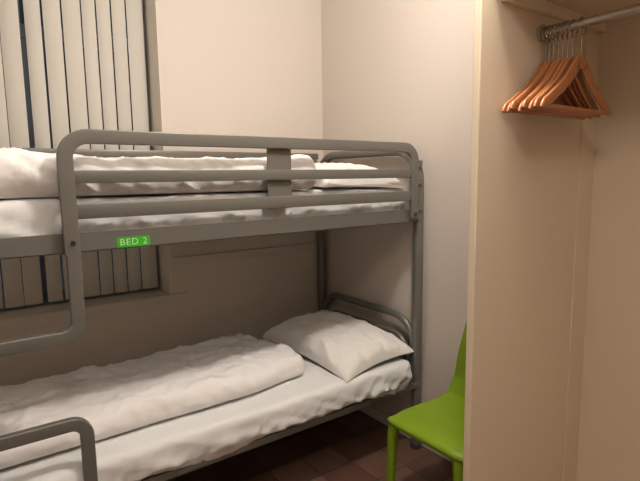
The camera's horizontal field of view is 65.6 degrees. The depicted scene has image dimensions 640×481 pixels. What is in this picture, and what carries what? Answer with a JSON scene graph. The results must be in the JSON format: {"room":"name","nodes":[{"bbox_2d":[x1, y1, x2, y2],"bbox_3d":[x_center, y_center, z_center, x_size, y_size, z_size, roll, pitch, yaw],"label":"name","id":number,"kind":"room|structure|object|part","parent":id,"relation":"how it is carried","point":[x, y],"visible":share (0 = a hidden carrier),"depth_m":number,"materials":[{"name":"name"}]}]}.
{"room":"dormitory","nodes":[
{"label":"dormitory","id":0,"kind":"room"},
{"bbox_2d":[0,0,322,385],"bbox_3d":[-1.622,-0.279,2.346,3.842,3.000,0.300,-6,9,-35],"label":"wall","id":1,"kind":"structure","parent":0,"point":[228,67],"depth_m":2.92,"materials":[{"name":"beige paint"}]},
{"bbox_2d":[0,0,157,309],"bbox_3d":[-1.535,-0.535,2.497,1.334,1.764,0.060,-6,9,-35],"label":"window","id":2,"kind":"structure","parent":1,"relation":"in","point":[19,2],"depth_m":2.60,"materials":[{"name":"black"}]},
{"bbox_2d":[0,0,157,308],"bbox_3d":[-1.486,-0.537,2.428,1.322,1.741,0.050,-6,9,-35],"label":"vertical blind","id":3,"kind":"object","parent":2,"relation":"attached to","point":[11,54],"visible":0.56,"depth_m":2.56,"materials":[{"name":"grey fabric"}]},
{"bbox_2d":[0,288,186,333],"bbox_3d":[-1.438,0.382,2.496,1.512,0.066,0.231,-6,9,-35],"label":"window sill","id":4,"kind":"structure","parent":1,"relation":"attached to","point":[54,313],"depth_m":2.58,"materials":[{"name":"beige paint"}]},
{"bbox_2d":[142,0,171,293],"bbox_3d":[-1.477,-0.528,2.417,1.342,1.768,0.289,-6,9,-35],"label":"trim","id":5,"kind":"structure","parent":1,"relation":"attached to","point":[149,6],"depth_m":2.75,"materials":[{"name":"beige paint"}]},
{"bbox_2d":[173,242,316,265],"bbox_3d":[-0.395,0.076,3.087,1.055,0.050,0.014,-6,9,-35],"label":"trim","id":6,"kind":"structure","parent":1,"relation":"attached to","point":[204,258],"depth_m":3.03,"materials":[{"name":"beige paint"}]},
{"bbox_2d":[168,410,452,480],"bbox_3d":[0.064,1.508,0.421,4.035,0.100,5.715,-6,9,-35],"label":"floor","id":7,"kind":"structure","parent":0,"point":[352,446],"depth_m":2.65,"materials":[{"name":"tile"}]},
{"bbox_2d":[0,129,423,480],"bbox_3d":[-0.554,0.373,2.409,2.101,1.662,0.958,-6,9,-35],"label":"bunk bed","id":8,"kind":"object","parent":7,"relation":"on","point":[278,174],"visible":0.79,"depth_m":1.93,"materials":[{"name":"silver metal"}]},
{"bbox_3d":[-0.829,-0.463,2.670,2.009,0.038,0.020,-6,9,-35],"label":"guard rail","id":9,"kind":"part","parent":8,"relation":"part of","materials":[{"name":"silver metal"}]},
{"bbox_2d":[0,186,404,237],"bbox_3d":[-0.568,-0.158,2.341,1.943,0.153,0.879,-6,9,-35],"label":"mattress","id":10,"kind":"object","parent":8,"relation":"on","point":[19,217],"visible":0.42,"depth_m":1.83,"materials":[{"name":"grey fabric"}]},
{"bbox_2d":[0,147,315,198],"bbox_3d":[-0.766,-0.288,2.122,1.372,0.165,0.792,-6,9,-35],"label":"duvet","id":11,"kind":"object","parent":10,"relation":"on","point":[23,173],"visible":0.79,"depth_m":1.74,"materials":[{"name":"white fabric"}]},
{"bbox_2d":[314,162,403,186],"bbox_3d":[0.017,-0.355,2.655,0.500,0.124,0.720,-6,9,-35],"label":"pillow","id":12,"kind":"object","parent":10,"relation":"on","point":[319,166],"visible":0.38,"depth_m":2.41,"materials":[{"name":"white fabric"}]},
{"bbox_2d":[0,338,411,480],"bbox_3d":[-0.538,0.754,2.433,1.944,0.150,0.906,-6,9,-35],"label":"mattress","id":13,"kind":"object","parent":8,"relation":"on","point":[216,431],"visible":0.3,"depth_m":2.04,"materials":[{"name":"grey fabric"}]},
{"bbox_2d":[0,333,304,468],"bbox_3d":[-0.787,0.635,2.287,1.397,0.134,0.710,-6,9,-35],"label":"duvet","id":14,"kind":"object","parent":13,"relation":"on","point":[118,398],"visible":0.95,"depth_m":2.11,"materials":[{"name":"white fabric"}]},
{"bbox_2d":[263,310,413,381],"bbox_3d":[0.081,0.535,2.817,0.489,0.178,0.761,-7,9,-38],"label":"pillow","id":15,"kind":"object","parent":13,"relation":"on","point":[346,346],"visible":0.98,"depth_m":2.65,"materials":[{"name":"white fabric"}]},
{"bbox_3d":[-0.308,-0.046,2.005,2.009,0.066,0.030,-6,9,-35],"label":"rail","id":16,"kind":"part","parent":8,"relation":"part of","materials":[{"name":"silver metal"}]},
{"bbox_3d":[-0.166,-0.220,2.045,1.629,0.405,0.022,-6,9,-35],"label":"guard rail","id":17,"kind":"part","parent":8,"relation":"part of","materials":[{"name":"silver metal"}]},
{"bbox_3d":[-0.165,-0.270,2.041,1.548,0.042,0.018,-6,9,-35],"label":"rail","id":18,"kind":"part","parent":8,"relation":"part of","materials":[{"name":"silver metal"}]},
{"bbox_3d":[-0.163,-0.159,2.055,1.548,0.048,0.018,-6,9,-35],"label":"rail","id":19,"kind":"part","parent":8,"relation":"part of","materials":[{"name":"silver metal"}]},
{"bbox_3d":[-0.167,-0.262,2.055,0.114,0.258,0.006,-6,9,-35],"label":"plate","id":20,"kind":"part","parent":8,"relation":"part of","materials":[{"name":"silver metal"}]},
{"bbox_3d":[-0.296,0.869,2.122,2.009,0.032,0.030,-6,9,-35],"label":"rail","id":21,"kind":"part","parent":8,"relation":"part of","materials":[{"name":"silver metal"}]},
{"bbox_3d":[0.269,0.539,3.047,0.036,0.348,0.858,-6,9,-35],"label":"headboard","id":22,"kind":"part","parent":8,"relation":"part of","materials":[{"name":"silver metal"}]},
{"bbox_3d":[0.266,0.281,3.014,0.050,1.645,0.923,-6,9,-35],"label":"head frame","id":23,"kind":"part","parent":8,"relation":"part of","materials":[{"name":"silver metal"}]},
{"bbox_2d":[386,321,466,480],"bbox_3d":[0.610,0.777,2.184,0.497,0.886,0.434,-6,9,-35],"label":"plastic chair","id":24,"kind":"object","parent":7,"relation":"on","point":[437,423],"visible":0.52,"depth_m":2.19,"materials":[{"name":"green plastic"}]},
{"bbox_3d":[0.341,1.011,2.228,0.071,0.418,0.071,-6,9,-35],"label":"leg","id":25,"kind":"part","parent":24,"relation":"part of","materials":[{"name":"green plastic"}]},
{"bbox_3d":[0.587,0.797,2.169,0.439,0.048,0.434,-6,9,-35],"label":"seat","id":26,"kind":"part","parent":24,"relation":"part of","materials":[{"name":"green plastic"}]},
{"bbox_3d":[0.759,0.553,2.265,0.122,0.465,0.408,-6,9,-35],"label":"backrest","id":27,"kind":"part","parent":24,"relation":"part of","materials":[{"name":"green plastic"}]},
{"bbox_3d":[0.541,1.044,1.953,0.071,0.418,0.071,-6,9,-35],"label":"leg","id":28,"kind":"part","parent":24,"relation":"part of","materials":[{"name":"green plastic"}]},
{"bbox_2d":[321,0,474,415],"bbox_3d":[0.510,-0.370,2.832,0.193,3.000,2.001,-6,9,-35],"label":"wall","id":29,"kind":"structure","parent":0,"point":[393,70],"depth_m":2.69,"materials":[{"name":"beige paint"}]},
{"bbox_2d":[359,405,450,461],"bbox_3d":[0.529,1.107,2.843,0.016,0.066,1.687,-6,9,-35],"label":"baseboard","id":30,"kind":"structure","parent":29,"relation":"attached to","point":[377,414],"depth_m":3.04,"materials":[{"name":"grey paint"}]},
{"bbox_2d":[463,0,598,480],"bbox_3d":[0.793,-0.243,1.810,0.743,3.000,0.028,-6,9,-35],"label":"wall partition","id":31,"kind":"structure","parent":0,"point":[525,167],"depth_m":1.76,"materials":[{"name":"beige paint"}]},
{"bbox_2d":[562,32,600,480],"bbox_3d":[1.066,0.212,2.042,0.110,2.030,0.005,-6,9,-35],"label":"trim","id":32,"kind":"structure","parent":31,"relation":"attached to","point":[592,41],"depth_m":2.03,"materials":[{"name":"beige paint"}]},
{"bbox_2d":[536,3,639,41],"bbox_3d":[1.127,-0.654,1.210,0.056,0.056,1.250,-6,9,-35],"label":"rail","id":33,"kind":"object","parent":31,"relation":"attached to","point":[631,10],"visible":0.85,"depth_m":1.56,"materials":[{"name":"silver metal"}]},
{"bbox_2d":[506,25,568,116],"bbox_3d":[0.784,-0.580,1.702,0.460,0.301,0.012,-6,9,-34],"label":"clothes hanger","id":34,"kind":"object","parent":33,"relation":"hanging from","point":[508,110],"visible":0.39,"depth_m":1.67,"materials":[{"name":"brown wood"}]},
{"bbox_2d":[502,26,578,119],"bbox_3d":[0.775,-0.581,1.712,0.460,0.301,0.012,-6,9,-33],"label":"clothes hanger","id":35,"kind":"object","parent":33,"relation":"hanging from","point":[504,108],"visible":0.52,"depth_m":1.68,"materials":[{"name":"brown wood"}]},
{"bbox_2d":[509,24,584,119],"bbox_3d":[0.790,-0.578,1.688,0.460,0.301,0.012,-4,8,-35],"label":"clothes hanger","id":36,"kind":"object","parent":33,"relation":"hanging from","point":[516,102],"visible":0.52,"depth_m":1.65,"materials":[{"name":"brown wood"}]},
{"bbox_2d":[518,23,578,115],"bbox_3d":[0.803,-0.577,1.678,0.460,0.301,0.012,-8,10,-36],"label":"clothes hanger","id":37,"kind":"object","parent":33,"relation":"hanging from","point":[520,109],"visible":0.38,"depth_m":1.65,"materials":[{"name":"brown wood"}]},
{"bbox_2d":[522,21,592,118],"bbox_3d":[0.809,-0.575,1.661,0.460,0.301,0.012,-5,8,-37],"label":"clothes hanger","id":38,"kind":"object","parent":33,"relation":"hanging from","point":[525,104],"visible":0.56,"depth_m":1.63,"materials":[{"name":"brown wood"}]},
{"bbox_2d":[528,20,594,117],"bbox_3d":[0.821,-0.574,1.652,0.460,0.301,0.012,-7,10,-37],"label":"clothes hanger","id":39,"kind":"object","parent":33,"relation":"hanging from","point":[573,82],"visible":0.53,"depth_m":1.62,"materials":[{"name":"brown wood"}]},
{"bbox_2d":[533,19,600,117],"bbox_3d":[0.829,-0.572,1.636,0.460,0.301,0.012,-6,9,-38],"label":"clothes hanger","id":40,"kind":"object","parent":33,"relation":"hanging from","point":[579,80],"visible":0.68,"depth_m":1.63,"materials":[{"name":"brown wood"}]},
{"bbox_2d":[540,16,611,116],"bbox_3d":[0.846,-0.569,1.615,0.460,0.301,0.012,-6,9,-36],"label":"clothes hanger","id":41,"kind":"object","parent":33,"relation":"hanging from","point":[580,62],"visible":0.91,"depth_m":1.60,"materials":[{"name":"brown wood"}]},
{"bbox_2d":[576,14,639,480],"bbox_3d":[2.194,-0.107,0.601,0.100,3.000,3.614,-6,9,-35],"label":"wall","id":42,"kind":"structure","parent":0,"point":[609,418],"depth_m":1.97,"materials":[{"name":"beige paint"}]},
{"bbox_2d":[501,0,639,32],"bbox_3d":[1.184,-0.750,1.240,0.685,0.060,1.250,-6,9,-35],"label":"shelf","id":43,"kind":"object","parent":42,"relation":"attached to","point":[562,10],"visible":0.82,"depth_m":1.72,"materials":[{"name":"beige paint"}]}
]}

